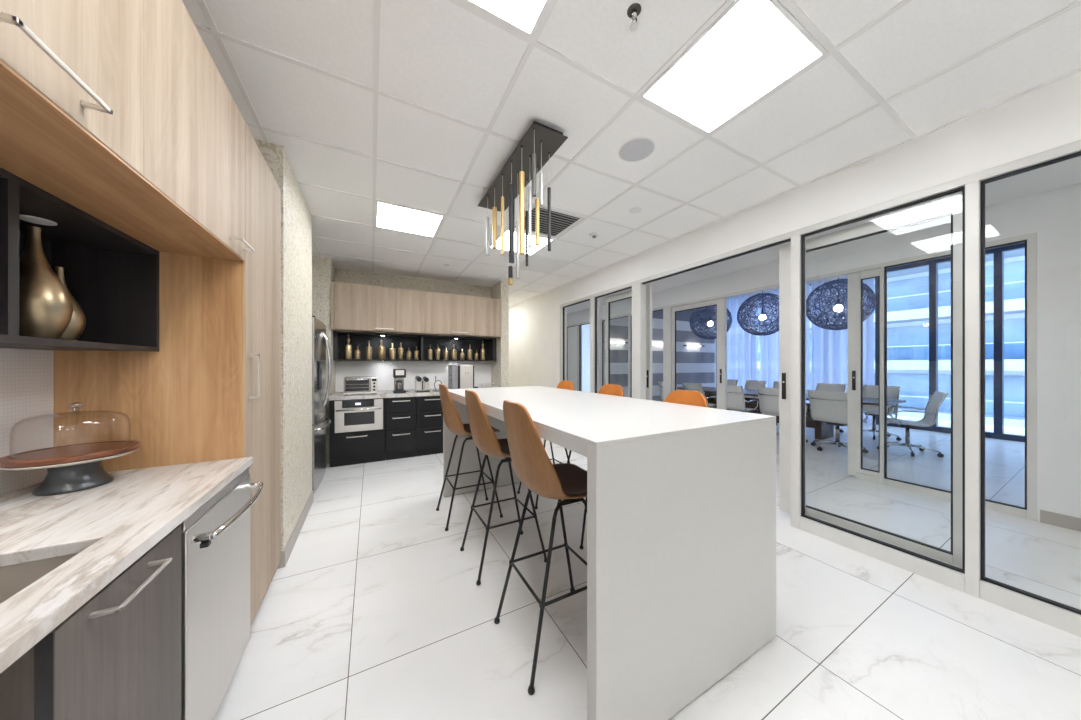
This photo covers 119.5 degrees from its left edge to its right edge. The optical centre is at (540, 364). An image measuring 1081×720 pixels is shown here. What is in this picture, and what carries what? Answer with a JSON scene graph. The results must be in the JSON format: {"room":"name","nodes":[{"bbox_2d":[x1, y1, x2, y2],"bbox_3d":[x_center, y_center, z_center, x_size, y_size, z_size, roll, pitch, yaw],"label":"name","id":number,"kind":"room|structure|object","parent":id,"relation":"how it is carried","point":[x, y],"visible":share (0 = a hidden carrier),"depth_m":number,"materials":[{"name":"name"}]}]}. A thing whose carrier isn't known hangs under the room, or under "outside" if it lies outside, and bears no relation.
{"room":"office kitchen","nodes":[
{"label":"office kitchen","id":0,"kind":"room"},
{"bbox_2d":[2,348,51,495],"bbox_3d":[-0.456,-0.075,-1.435,0.120,2.793,8.100,0,0,-28],"label":"wall","id":1,"kind":"structure","parent":0,"point":[6,348],"depth_m":1.05,"materials":[{"name":"white paint"}]},
{"bbox_2d":[0,348,53,495],"bbox_3d":[-1.045,0.178,-0.200,0.008,0.457,3.034,0,0,-28],"label":"backsplash","id":2,"kind":"structure","parent":1,"relation":"attached to","point":[26,376],"depth_m":1.04,"materials":[{"name":"white tile"}]},
{"bbox_2d":[0,0,254,260],"bbox_3d":[-1.080,-0.761,0.462,0.563,0.616,1.834,0,0,-28],"label":"upper cabinet","id":3,"kind":"object","parent":1,"relation":"attached to","point":[120,111],"visible":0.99,"depth_m":0.77,"materials":[{"name":"brown wood"}]},
{"bbox_2d":[0,167,158,351],"bbox_3d":[-1.291,-0.252,0.546,0.264,0.400,1.482,0,0,-28],"label":"display shelf","id":4,"kind":"object","parent":3,"relation":"attached to","point":[112,275],"visible":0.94,"depth_m":1.14,"materials":[{"name":"black laminate"}]},
{"bbox_2d":[19,214,56,225],"bbox_3d":[-1.509,-0.431,0.945,0.068,0.005,0.068,0,0,-28],"label":"puck light","id":5,"kind":"object","parent":4,"relation":"attached to","point":[32,219],"visible":0.88,"depth_m":0.94,"materials":[{"name":"white plastic"}]},
{"bbox_2d":[19,225,72,338],"bbox_3d":[-1.498,-0.238,0.933,0.129,0.338,0.129,0,0,-28],"label":"brass vase","id":6,"kind":"object","parent":4,"relation":"in","point":[45,305],"visible":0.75,"depth_m":0.92,"materials":[{"name":"gold metal"}]},
{"bbox_2d":[55,266,85,340],"bbox_3d":[-1.582,-0.195,1.038,0.100,0.252,0.100,0,0,-28],"label":"brass vase","id":7,"kind":"object","parent":4,"relation":"in","point":[77,324],"visible":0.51,"depth_m":1.04,"materials":[{"name":"gold metal"}]},
{"bbox_2d":[254,139,311,550],"bbox_3d":[-2.225,-0.053,2.409,0.632,2.749,1.123,0,0,-28],"label":"wall pier","id":8,"kind":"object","parent":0,"point":[296,218],"visible":0.29,"depth_m":2.36,"materials":[{"name":"beige paint"}]},
{"bbox_2d":[277,490,312,568],"bbox_3d":[-2.168,1.268,2.432,0.534,0.105,1.135,0,0,-28],"label":"baseboard","id":9,"kind":"structure","parent":8,"relation":"attached to","point":[285,554],"depth_m":2.33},
{"bbox_2d":[312,256,334,463],"bbox_3d":[-3.248,-0.053,4.352,0.662,2.749,0.620,0,0,-28],"label":"wall","id":10,"kind":"structure","parent":0,"point":[323,269],"depth_m":4.21,"materials":[{"name":"beige paint"}]},
{"bbox_2d":[335,268,490,391],"bbox_3d":[-2.006,-0.053,5.301,2.423,2.749,0.120,0,0,-28],"label":"wall","id":11,"kind":"structure","parent":0,"point":[341,275],"depth_m":5.15,"materials":[{"name":"beige paint"}]},
{"bbox_2d":[336,361,490,391],"bbox_3d":[-1.976,0.173,5.246,2.410,0.464,0.006,0,0,-28],"label":"backsplash","id":12,"kind":"structure","parent":11,"relation":"attached to","point":[383,370],"depth_m":5.15,"materials":[{"name":"white tile"}]},
{"bbox_2d":[333,331,495,360],"bbox_3d":[-1.909,-0.264,5.119,2.415,0.409,0.289,0,0,-28],"label":"shelf","id":13,"kind":"object","parent":11,"relation":"attached to","point":[360,339],"visible":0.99,"depth_m":5.09,"materials":[{"name":"black laminate"}]},
{"bbox_2d":[345,334,351,358],"bbox_3d":[-2.807,-0.263,4.606,0.091,0.366,0.091,0,0,-28],"label":"bottle","id":14,"kind":"object","parent":13,"relation":"in","point":[348,347],"visible":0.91,"depth_m":4.58,"materials":[{"name":"gold glass"}]},
{"bbox_2d":[355,346,360,358],"bbox_3d":[-2.701,-0.179,4.662,0.073,0.200,0.073,0,0,-28],"label":"bottle","id":15,"kind":"object","parent":13,"relation":"in","point":[357,352],"visible":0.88,"depth_m":4.64,"materials":[{"name":"gold glass"}]},
{"bbox_2d":[366,340,371,358],"bbox_3d":[-2.572,-0.220,4.731,0.084,0.281,0.084,0,0,-28],"label":"bottle","id":16,"kind":"object","parent":13,"relation":"in","point":[368,348],"visible":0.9,"depth_m":4.70,"materials":[{"name":"gold glass"}]},
{"bbox_2d":[377,340,385,358],"bbox_3d":[-2.424,-0.228,4.810,0.109,0.296,0.109,0,0,-28],"label":"bottle","id":17,"kind":"object","parent":13,"relation":"in","point":[381,351],"visible":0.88,"depth_m":4.78,"materials":[{"name":"gold glass"}]},
{"bbox_2d":[389,343,395,358],"bbox_3d":[-2.288,-0.205,4.883,0.088,0.252,0.088,0,0,-28],"label":"bottle","id":18,"kind":"object","parent":13,"relation":"in","point":[392,352],"visible":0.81,"depth_m":4.85,"materials":[{"name":"gold glass"}]},
{"bbox_2d":[398,343,403,358],"bbox_3d":[-2.185,-0.210,4.938,0.084,0.262,0.084,0,0,-28],"label":"bottle","id":19,"kind":"object","parent":13,"relation":"in","point":[400,349],"visible":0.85,"depth_m":4.91,"materials":[{"name":"gold glass"}]},
{"bbox_2d":[406,347,410,359],"bbox_3d":[-2.084,-0.178,4.993,0.076,0.198,0.076,0,0,-28],"label":"bottle","id":20,"kind":"object","parent":13,"relation":"in","point":[408,353],"visible":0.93,"depth_m":4.96,"materials":[{"name":"gold glass"}]},
{"bbox_2d":[414,346,418,359],"bbox_3d":[-1.983,-0.188,5.046,0.073,0.217,0.073,0,0,-28],"label":"bottle","id":21,"kind":"object","parent":13,"relation":"in","point":[416,352],"visible":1,"depth_m":5.02,"materials":[{"name":"gold glass"}]},
{"bbox_2d":[428,344,431,359],"bbox_3d":[-1.800,-0.204,5.145,0.070,0.249,0.070,0,0,-28],"label":"bottle","id":22,"kind":"object","parent":13,"relation":"in","point":[430,349],"visible":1,"depth_m":5.11,"materials":[{"name":"gold glass"}]},
{"bbox_2d":[435,344,439,359],"bbox_3d":[-1.694,-0.209,5.201,0.085,0.259,0.085,0,0,-28],"label":"bottle","id":23,"kind":"object","parent":13,"relation":"in","point":[437,350],"visible":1,"depth_m":5.17,"materials":[{"name":"gold metal"}]},
{"bbox_2d":[443,346,447,359],"bbox_3d":[-1.579,-0.193,5.263,0.076,0.227,0.076,0,0,-28],"label":"bottle","id":24,"kind":"object","parent":13,"relation":"in","point":[445,353],"visible":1,"depth_m":5.23,"materials":[{"name":"gold metal"}]},
{"bbox_2d":[451,344,456,359],"bbox_3d":[-1.463,-0.211,5.325,0.100,0.264,0.100,0,0,-28],"label":"bottle","id":25,"kind":"object","parent":13,"relation":"in","point":[453,351],"visible":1,"depth_m":5.28,"materials":[{"name":"gold metal"}]},
{"bbox_2d":[460,349,463,359],"bbox_3d":[-1.336,-0.174,5.393,0.070,0.189,0.070,0,0,-28],"label":"bottle","id":26,"kind":"object","parent":13,"relation":"in","point":[461,353],"visible":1,"depth_m":5.37,"materials":[{"name":"gold metal"}]},
{"bbox_2d":[468,344,471,359],"bbox_3d":[-1.220,-0.215,5.455,0.079,0.271,0.079,0,0,-28],"label":"bottle","id":27,"kind":"object","parent":13,"relation":"in","point":[469,349],"visible":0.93,"depth_m":5.42,"materials":[{"name":"gold metal"}]},
{"bbox_2d":[481,341,484,359],"bbox_3d":[-1.018,-0.251,5.563,0.076,0.343,0.076,0,0,-28],"label":"bottle","id":28,"kind":"object","parent":13,"relation":"in","point":[482,348],"visible":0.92,"depth_m":5.53,"materials":[{"name":"gold metal"}]},
{"bbox_2d":[331,281,501,337],"bbox_3d":[-1.841,-0.789,4.992,2.415,0.640,0.579,0,0,-28],"label":"upper cabinet","id":29,"kind":"object","parent":11,"relation":"attached to","point":[354,307],"visible":0.99,"depth_m":4.67,"materials":[{"name":"brown wood"}]},
{"bbox_2d":[491,281,508,386],"bbox_3d":[-1.613,-0.053,7.281,0.140,2.749,4.240,0,0,-28],"label":"wall pier","id":30,"kind":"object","parent":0,"point":[500,367],"visible":0.14,"depth_m":5.43,"materials":[{"name":"beige paint"}]},
{"bbox_2d":[582,324,589,391],"bbox_3d":[0.913,-0.379,14.044,4.730,3.400,0.100,0,0,-28],"label":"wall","id":31,"kind":"structure","parent":0,"point":[585,328],"depth_m":14.64,"materials":[{"name":"white paint"}]},
{"bbox_2d":[182,0,1080,306],"bbox_3d":[-0.223,-1.450,2.376,4.250,0.044,14.800,0,0,-28],"label":"ceiling","id":32,"kind":"structure","parent":0,"point":[441,56],"depth_m":1.72,"materials":[{"name":"tile"}]},
{"bbox_2d":[375,201,443,237],"bbox_3d":[-1.309,-1.423,3.131,0.582,0.008,0.582,0,0,-28],"label":"recessed light","id":33,"kind":"object","parent":32,"relation":"in","point":[388,216],"visible":1,"depth_m":3.09,"materials":[{"name":"paint"}]},
{"bbox_2d":[461,0,550,38],"bbox_3d":[-0.158,-1.423,0.982,0.582,0.008,0.582,0,0,-28],"label":"recessed light","id":34,"kind":"object","parent":32,"relation":"in","point":[523,16],"visible":1,"depth_m":1.27,"materials":[{"name":"paint"}]},
{"bbox_2d":[489,229,554,254],"bbox_3d":[-0.234,-1.423,3.707,0.582,0.008,0.582,0,0,-28],"label":"recessed light","id":35,"kind":"object","parent":32,"relation":"in","point":[543,240],"visible":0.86,"depth_m":3.71,"materials":[{"name":"paint"}]},
{"bbox_2d":[478,121,567,284],"bbox_3d":[-0.190,-1.012,2.329,0.240,0.819,1.065,0,0,-28],"label":"pendant chandelier","id":36,"kind":"object","parent":32,"relation":"hanging from","point":[540,142],"visible":1,"depth_m":2.12,"materials":[{"name":"brown metal"}]},
{"bbox_2d":[520,256,567,272],"bbox_3d":[0.016,-1.425,4.531,0.582,0.004,0.580,0,0,-28],"label":"ceiling vent","id":37,"kind":"object","parent":32,"relation":"in","point":[538,264],"visible":1,"depth_m":4.49,"materials":[{"name":"white"}]},
{"bbox_2d":[514,204,584,237],"bbox_3d":[0.057,-1.420,3.167,0.550,0.014,0.550,0,0,-28],"label":"ceiling vent","id":38,"kind":"object","parent":32,"relation":"in","point":[561,221],"visible":0.59,"depth_m":3.12,"materials":[{"name":"white plastic"}]},
{"bbox_2d":[589,232,599,237],"bbox_3d":[0.590,-1.409,3.458,0.124,0.038,0.124,0,0,-28],"label":"smoke detector","id":39,"kind":"object","parent":32,"relation":"attached to","point":[593,234],"visible":1,"depth_m":3.43,"materials":[{"name":"white plastic"}]},
{"bbox_2d":[627,3,640,31],"bbox_3d":[0.378,-1.395,1.273,0.056,0.066,0.056,0,0,-28],"label":"sprinkler","id":40,"kind":"object","parent":32,"relation":"attached to","point":[634,10],"visible":1,"depth_m":1.27,"materials":[{"name":"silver metal"}]},
{"bbox_2d":[629,207,641,213],"bbox_3d":[0.879,-1.425,2.920,0.112,0.006,0.112,0,0,-28],"label":"cover plate","id":41,"kind":"object","parent":32,"relation":"attached to","point":[635,210],"visible":1,"depth_m":2.91,"materials":[{"name":"paint"}]},
{"bbox_2d":[618,137,654,161],"bbox_3d":[0.638,-1.424,2.099,0.236,0.006,0.236,0,0,-28],"label":"ceiling speaker","id":42,"kind":"object","parent":32,"relation":"attached to","point":[636,149],"visible":1,"depth_m":2.08,"materials":[{"name":"white plastic"}]},
{"bbox_2d":[193,0,1080,307],"bbox_3d":[-0.129,-1.424,2.370,4.050,0.008,14.300,0,0,-28],"label":"grid","id":43,"kind":"object","parent":32,"relation":"attached to","point":[793,8],"visible":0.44,"depth_m":1.75,"materials":[{"name":"paint"}]},
{"bbox_2d":[639,0,827,134],"bbox_3d":[0.917,-1.423,1.557,0.582,0.008,0.582,0,0,-28],"label":"recessed light","id":44,"kind":"object","parent":32,"relation":"in","point":[754,47],"visible":1,"depth_m":1.50,"materials":[{"name":"paint"}]},
{"bbox_2d":[214,415,1080,719],"bbox_3d":[3.108,1.381,5.635,13.200,0.120,17.400,0,0,-28],"label":"floor","id":45,"kind":"structure","parent":0,"point":[376,610],"depth_m":1.68,"materials":[{"name":"white tile"}]},
{"bbox_2d":[0,525,180,719],"bbox_3d":[-1.132,0.881,0.588,0.580,0.880,0.406,0,0,-28],"label":"base cabinet","id":46,"kind":"object","parent":45,"relation":"on","point":[117,656],"visible":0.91,"depth_m":0.66,"materials":[{"name":"grey wood"}]},
{"bbox_2d":[0,457,252,673],"bbox_3d":[-0.870,0.422,0.064,0.550,0.030,2.733,0,0,-28],"label":"countertop","id":47,"kind":"structure","parent":46,"relation":"on","point":[111,525],"depth_m":0.78,"materials":[{"name":"white stone"}]},
{"bbox_2d":[0,553,78,603],"bbox_3d":[-0.995,0.528,0.313,0.365,0.182,0.816,0,0,-28],"label":"sink","id":48,"kind":"object","parent":47,"relation":"in","point":[13,578],"visible":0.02,"depth_m":0.69,"materials":[{"name":"metal"}]},
{"bbox_2d":[0,440,139,495],"bbox_3d":[-1.546,0.344,1.049,0.266,0.125,0.266,0,0,-28],"label":"cake stand","id":49,"kind":"object","parent":47,"relation":"on","point":[71,468],"visible":1,"depth_m":1.01,"materials":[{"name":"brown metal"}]},
{"bbox_2d":[9,402,130,458],"bbox_3d":[-1.546,0.204,1.049,0.225,0.161,0.225,0,0,-28],"label":"cake dome","id":50,"kind":"object","parent":49,"relation":"on","point":[72,402],"visible":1,"depth_m":1.03,"materials":[{"name":"clear glass"}]},
{"bbox_2d":[52,123,280,625],"bbox_3d":[-1.659,0.126,1.544,0.564,2.390,0.619,0,0,-28],"label":"pantry cabinet","id":51,"kind":"object","parent":45,"relation":"on","point":[211,391],"visible":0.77,"depth_m":1.34,"materials":[{"name":"brown wood"}]},
{"bbox_2d":[180,467,263,719],"bbox_3d":[-1.349,0.881,1.035,0.618,0.880,0.562,0,0,-28],"label":"dishwasher","id":52,"kind":"object","parent":45,"relation":"on","point":[215,539],"visible":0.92,"depth_m":1.07,"materials":[{"name":"silver metal"}]},
{"bbox_2d":[312,316,331,493],"bbox_3d":[-2.611,0.421,3.376,0.624,1.800,0.913,0,0,-28],"label":"refrigerator","id":53,"kind":"object","parent":45,"relation":"on","point":[320,342],"visible":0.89,"depth_m":3.28,"materials":[{"name":"silver metal"}]},
{"bbox_2d":[329,398,384,466],"bbox_3d":[-2.561,0.887,4.459,0.639,0.868,0.839,0,0,-28],"label":"base cabinet","id":54,"kind":"object","parent":45,"relation":"on","point":[357,447],"depth_m":4.13,"materials":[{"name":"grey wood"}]},
{"bbox_2d":[329,388,439,400],"bbox_3d":[-1.786,0.429,4.889,2.413,0.046,0.800,0,0,-28],"label":"countertop","id":55,"kind":"structure","parent":54,"relation":"on","point":[383,393],"depth_m":4.32,"materials":[{"name":"white stone"}]},
{"bbox_2d":[343,376,377,394],"bbox_3d":[-2.494,0.287,4.390,0.402,0.238,0.345,0,0,-28],"label":"toaster oven","id":56,"kind":"object","parent":55,"relation":"on","point":[352,384],"visible":1,"depth_m":4.26,"materials":[{"name":"silver metal"}]},
{"bbox_2d":[343,392,377,394],"bbox_3d":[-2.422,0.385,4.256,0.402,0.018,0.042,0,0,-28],"label":"tray","id":57,"kind":"object","parent":55,"relation":"on","point":[345,393],"depth_m":4.24,"materials":[{"name":"silver metal"}]},
{"bbox_2d":[393,369,408,392],"bbox_3d":[-2.015,0.234,4.579,0.220,0.345,0.244,0,0,-28],"label":"coffee maker","id":58,"kind":"object","parent":55,"relation":"on","point":[399,375],"visible":1,"depth_m":4.51,"materials":[{"name":"black plastic"}]},
{"bbox_2d":[414,376,429,391],"bbox_3d":[-1.777,0.286,4.735,0.194,0.240,0.215,0,0,-28],"label":"machine","id":59,"kind":"object","parent":55,"relation":"on","point":[421,385],"visible":1,"depth_m":4.67,"materials":[{"name":"silver plastic"}]},
{"bbox_2d":[448,365,473,388],"bbox_3d":[-1.282,0.205,5.099,0.350,0.402,0.400,0,0,-28],"label":"coffee machine","id":60,"kind":"object","parent":55,"relation":"on","point":[459,376],"visible":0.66,"depth_m":4.97,"materials":[{"name":"silver plastic"}]},
{"bbox_2d":[478,386,495,387],"bbox_3d":[-0.910,0.391,5.343,0.320,0.030,0.280,0,0,-28],"label":"serving tray","id":61,"kind":"object","parent":55,"relation":"on","point":[479,386],"visible":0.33,"depth_m":5.43,"materials":[{"name":"silver metal"}]},
{"bbox_2d":[385,397,416,459],"bbox_3d":[-2.106,0.887,4.711,0.395,0.868,0.824,0,0,-28],"label":"base cabinet","id":62,"kind":"object","parent":45,"relation":"on","point":[400,412],"visible":1,"depth_m":4.38,"materials":[{"name":"black wood"}]},
{"bbox_2d":[416,396,442,455],"bbox_3d":[-1.743,0.887,4.905,0.420,0.868,0.824,0,0,-28],"label":"base cabinet","id":63,"kind":"object","parent":45,"relation":"on","point":[429,408],"visible":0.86,"depth_m":4.56,"materials":[{"name":"black wood"}]},
{"bbox_2d":[436,384,502,530],"bbox_3d":[-0.637,0.744,2.795,0.499,1.154,0.455,0,0,-28],"label":"bar stool","id":64,"kind":"object","parent":45,"relation":"on","point":[453,422],"visible":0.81,"depth_m":2.63,"materials":[{"name":"leather"}]},
{"bbox_2d":[460,390,546,585],"bbox_3d":[-0.262,0.744,2.179,0.499,1.154,0.455,0,0,-28],"label":"bar stool","id":65,"kind":"object","parent":45,"relation":"on","point":[484,437],"visible":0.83,"depth_m":2.01,"materials":[{"name":"leather"}]},
{"bbox_2d":[494,400,586,694],"bbox_3d":[0.073,0.744,1.553,0.499,1.154,0.455,0,0,-28],"label":"bar stool","id":66,"kind":"object","parent":45,"relation":"on","point":[566,482],"visible":0.88,"depth_m":1.39,"materials":[{"name":"brown leather"}]},
{"bbox_2d":[517,380,573,508],"bbox_3d":[0.074,0.744,3.176,0.499,1.154,0.455,0,0,-28],"label":"bar stool","id":67,"kind":"object","parent":45,"relation":"on","point":[568,385],"visible":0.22,"depth_m":3.25,"materials":[{"name":"leather"}]},
{"bbox_2d":[557,384,624,548],"bbox_3d":[0.409,0.744,2.550,0.499,1.154,0.455,0,0,-28],"label":"bar stool","id":68,"kind":"object","parent":45,"relation":"on","point":[608,389],"visible":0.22,"depth_m":2.61,"materials":[{"name":"leather"}]},
{"bbox_2d":[443,386,775,719],"bbox_3d":[0.080,0.785,2.350,1.090,1.072,2.456,0,0,-28],"label":"kitchen island","id":69,"kind":"object","parent":45,"relation":"on","point":[681,498],"visible":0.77,"depth_m":1.23,"materials":[{"name":"white stone"}]},
{"bbox_2d":[448,386,775,456],"bbox_3d":[0.080,0.280,2.350,1.090,0.062,2.456,0,0,-28],"label":"island countertop","id":70,"kind":"structure","parent":69,"relation":"on","point":[568,419],"depth_m":1.54,"materials":[{"name":"white stone"}]},
{"bbox_2d":[657,381,677,400],"bbox_3d":[3.173,0.855,7.452,0.669,0.929,0.638,0,0,-29],"label":"chair","id":71,"kind":"object","parent":45,"relation":"on","point":[660,383],"visible":0.13,"depth_m":7.48,"materials":[{"name":"white leather"}]},
{"bbox_2d":[664,390,708,407],"bbox_3d":[0.744,0.744,1.924,0.499,1.154,0.455,0,0,-28],"label":"bar stool","id":72,"kind":"object","parent":45,"relation":"on","point":[695,398],"visible":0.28,"depth_m":2.03,"materials":[{"name":"leather"}]},
{"bbox_2d":[682,382,715,406],"bbox_3d":[3.496,0.855,6.854,0.669,0.929,0.638,0,0,-22],"label":"chair","id":73,"kind":"object","parent":45,"relation":"on","point":[687,386],"visible":0.26,"depth_m":6.68,"materials":[{"name":"white leather"}]},
{"bbox_2d":[727,379,737,385],"bbox_3d":[4.753,0.855,8.250,0.669,0.929,0.638,0,0,-27],"label":"chair","id":74,"kind":"object","parent":45,"relation":"on","point":[729,381],"visible":0.05,"depth_m":8.30,"materials":[{"name":"white leather"}]},
{"bbox_2d":[727,385,757,411],"bbox_3d":[3.847,0.855,6.191,0.669,0.929,0.638,0,0,-30],"label":"chair","id":75,"kind":"object","parent":45,"relation":"on","point":[736,400],"visible":0.58,"depth_m":5.97,"materials":[{"name":"white leather"}]},
{"bbox_2d":[744,380,766,398],"bbox_3d":[5.058,0.855,7.675,0.669,0.929,0.638,0,0,-22],"label":"chair","id":76,"kind":"object","parent":45,"relation":"on","point":[750,384],"visible":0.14,"depth_m":7.82,"materials":[{"name":"silver metal"}]},
{"bbox_2d":[772,381,778,424],"bbox_3d":[5.377,0.855,7.086,0.669,0.929,0.638,0,0,-28],"label":"chair","id":77,"kind":"object","parent":45,"relation":"on","point":[776,383],"visible":0.05,"depth_m":7.40,"materials":[{"name":"silver metal"}]},
{"bbox_2d":[756,387,807,442],"bbox_3d":[4.208,0.855,5.522,0.669,0.929,0.638,0,0,-23],"label":"chair","id":78,"kind":"object","parent":45,"relation":"on","point":[768,397],"visible":0.41,"depth_m":5.47,"materials":[{"name":"silver metal"}]},
{"bbox_2d":[677,387,905,439],"bbox_3d":[4.631,0.951,6.604,1.240,0.740,3.830,0,0,-28],"label":"conference table","id":79,"kind":"object","parent":45,"relation":"on","point":[823,430],"visible":0.27,"depth_m":5.85,"materials":[{"name":"brown wood"}]},
{"bbox_2d":[816,383,846,432],"bbox_3d":[5.743,0.855,6.397,0.669,0.929,0.638,0,0,-22],"label":"chair","id":80,"kind":"object","parent":45,"relation":"on","point":[820,386],"visible":0.16,"depth_m":6.49,"materials":[{"name":"silver metal"}]},
{"bbox_2d":[807,390,868,452],"bbox_3d":[4.557,0.855,4.870,0.669,0.929,0.638,0,0,-26],"label":"chair","id":81,"kind":"object","parent":45,"relation":"on","point":[831,407],"visible":0.79,"depth_m":4.77,"materials":[{"name":"silver metal"}]},
{"bbox_2d":[863,385,901,440],"bbox_3d":[6.098,0.855,5.737,0.669,0.929,0.638,0,0,-26],"label":"chair","id":82,"kind":"object","parent":45,"relation":"on","point":[871,391],"visible":0.49,"depth_m":5.76,"materials":[{"name":"silver metal"}]},
{"bbox_2d":[877,391,948,457],"bbox_3d":[5.521,0.855,4.734,0.669,0.929,0.638,0,0,40],"label":"chair","id":83,"kind":"object","parent":45,"relation":"on","point":[935,401],"visible":0.9,"depth_m":4.65,"materials":[{"name":"white"}]},
{"bbox_2d":[610,306,714,401],"bbox_3d":[3.599,-0.379,9.029,4.729,3.400,0.120,0,0,-28],"label":"wall","id":84,"kind":"structure","parent":0,"point":[693,364],"depth_m":9.14,"materials":[{"name":"grey paint"}]},
{"bbox_2d":[610,341,627,343],"bbox_3d":[1.897,-0.562,8.003,0.920,0.066,0.079,0,0,-28],"label":"wall sconce","id":85,"kind":"object","parent":84,"relation":"attached to","point":[612,342],"visible":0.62,"depth_m":8.01,"materials":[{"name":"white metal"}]},
{"bbox_2d":[683,345,704,346],"bbox_3d":[4.585,-0.562,9.443,0.920,0.066,0.079,0,0,-28],"label":"wall sconce","id":86,"kind":"object","parent":84,"relation":"attached to","point":[683,345],"visible":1,"depth_m":9.45,"materials":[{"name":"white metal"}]},
{"bbox_2d":[509,72,1080,387],"bbox_3d":[1.709,-0.250,3.354,0.120,3.143,14.500,0,0,-28],"label":"wall","id":87,"kind":"structure","parent":0,"point":[1047,117],"depth_m":2.30,"materials":[{"name":"white paint"}]},
{"bbox_2d":[560,139,1080,636],"bbox_3d":[1.778,0.115,3.196,0.107,2.412,5.855,0,0,-28],"label":"window frame","id":88,"kind":"structure","parent":87,"relation":"in","point":[971,579],"depth_m":1.85,"materials":[{"name":"metal"}]},
{"bbox_2d":[605,285,651,399],"bbox_3d":[1.222,0.123,4.463,0.058,2.305,0.885,0,0,-28],"label":"door","id":89,"kind":"structure","parent":88,"relation":"attached to","point":[625,295],"depth_m":4.12,"materials":[{"name":"metal"}]},
{"bbox_2d":[779,196,961,567],"bbox_3d":[2.353,0.123,2.350,0.058,2.305,0.992,0,0,-28],"label":"door","id":90,"kind":"structure","parent":87,"relation":"in","point":[953,206],"depth_m":2.11,"materials":[{"name":"metal"}]},
{"bbox_2d":[566,183,1080,521],"bbox_3d":[2.835,-0.379,5.318,0.120,3.400,12.100,0,0,-28],"label":"wall","id":91,"kind":"structure","parent":0,"point":[1055,215],"depth_m":2.64,"materials":[{"name":"paint"}]},
{"bbox_2d":[566,232,1036,520],"bbox_3d":[2.497,0.100,5.925,0.103,2.442,7.351,0,0,-28],"label":"window","id":92,"kind":"structure","parent":91,"relation":"in","point":[1029,511],"depth_m":3.25,"materials":[{"name":"metal"}]},
{"bbox_2d":[568,326,576,390],"bbox_3d":[0.917,0.088,8.880,0.040,2.325,0.530,0,0,-28],"label":"door","id":93,"kind":"structure","parent":92,"relation":"attached to","point":[572,331],"depth_m":8.87,"materials":[{"name":"white paint"}]},
{"bbox_2d":[672,297,726,409],"bbox_3d":[2.730,0.114,5.492,0.058,2.375,1.005,0,0,-28],"label":"door","id":94,"kind":"structure","parent":92,"relation":"attached to","point":[721,303],"depth_m":5.13,"materials":[{"name":"metal"}]},
{"bbox_2d":[848,268,880,476],"bbox_3d":[3.727,0.114,3.629,0.058,2.375,0.280,0,0,-28],"label":"door","id":95,"kind":"structure","parent":92,"relation":"attached to","point":[855,280],"depth_m":3.67,"materials":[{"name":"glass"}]},
{"bbox_2d":[1040,510,1080,531],"bbox_3d":[4.888,1.268,1.345,0.012,0.105,2.955,0,0,-28],"label":"baseboard","id":96,"kind":"structure","parent":91,"relation":"attached to","point":[1056,519],"depth_m":2.56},
{"bbox_2d":[566,157,1080,314],"bbox_3d":[2.012,-1.482,4.821,1.800,0.080,12.200,0,0,-28],"label":"ceiling","id":97,"kind":"structure","parent":0,"point":[1066,173],"depth_m":2.82,"materials":[{"name":"paint"}]},
{"bbox_3d":[3.878,-2.129,8.826,5.030,0.100,12.100,0,0,-28],"label":"ceiling","id":98,"kind":"structure","parent":0,"visible":0},
{"bbox_2d":[689,305,731,339],"bbox_3d":[4.150,-1.343,7.714,0.917,1.469,0.925,0,0,3],"label":"pendant","id":99,"kind":"object","parent":98,"relation":"hanging from","point":[705,312],"visible":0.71,"depth_m":7.55,"materials":[{"name":"black metal"}]},
{"bbox_2d":[737,291,778,335],"bbox_3d":[4.704,-1.343,6.682,0.925,1.469,0.917,0,0,-17],"label":"pendant","id":100,"kind":"object","parent":98,"relation":"hanging from","point":[745,325],"visible":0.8,"depth_m":6.56,"materials":[{"name":"black metal"}]},
{"bbox_2d":[727,275,847,298],"bbox_3d":[6.365,-2.025,8.366,0.140,0.029,3.640,0,0,-28],"label":"rail","id":101,"kind":"object","parent":98,"relation":"attached to","point":[847,275],"visible":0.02,"depth_m":8.08,"materials":[{"name":"metal"}]},
{"bbox_2d":[715,293,757,388],"bbox_3d":[5.811,-0.349,9.402,0.136,3.300,1.250,0,0,-28],"label":"curtain","id":102,"kind":"object","parent":101,"relation":"hanging from","point":[742,346],"visible":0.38,"depth_m":9.28,"materials":[{"name":"white fabric"}]},
{"bbox_2d":[760,284,809,402],"bbox_3d":[6.387,-0.349,8.321,0.135,3.300,1.160,0,0,-28],"label":"curtain","id":103,"kind":"object","parent":101,"relation":"hanging from","point":[769,344],"visible":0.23,"depth_m":8.53,"materials":[{"name":"white fabric"}]},
{"bbox_2d":[811,277,873,424],"bbox_3d":[6.929,-0.349,7.307,0.135,3.300,1.100,0,0,-28],"label":"curtain","id":104,"kind":"object","parent":101,"relation":"hanging from","point":[829,348],"visible":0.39,"depth_m":7.34,"materials":[{"name":"white fabric"}]},
{"bbox_2d":[806,277,875,329],"bbox_3d":[5.284,-1.343,5.596,0.917,1.469,0.925,0,0,-37],"label":"pendant","id":105,"kind":"object","parent":98,"relation":"hanging from","point":[837,307],"visible":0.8,"depth_m":5.47,"materials":[{"name":"black metal"}]},
{"label":"outside","id":106,"kind":"structure","parent":0,"visible":0},
{"bbox_3d":[15.242,10.421,30.850,28.000,0.200,120.000,0,0,-28],"label":"street","id":107,"kind":"object","parent":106,"visible":0},
{"bbox_2d":[736,243,1024,441],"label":"window","id":108,"kind":"structure","parent":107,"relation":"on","point":[907,290],"depth_m":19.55,"materials":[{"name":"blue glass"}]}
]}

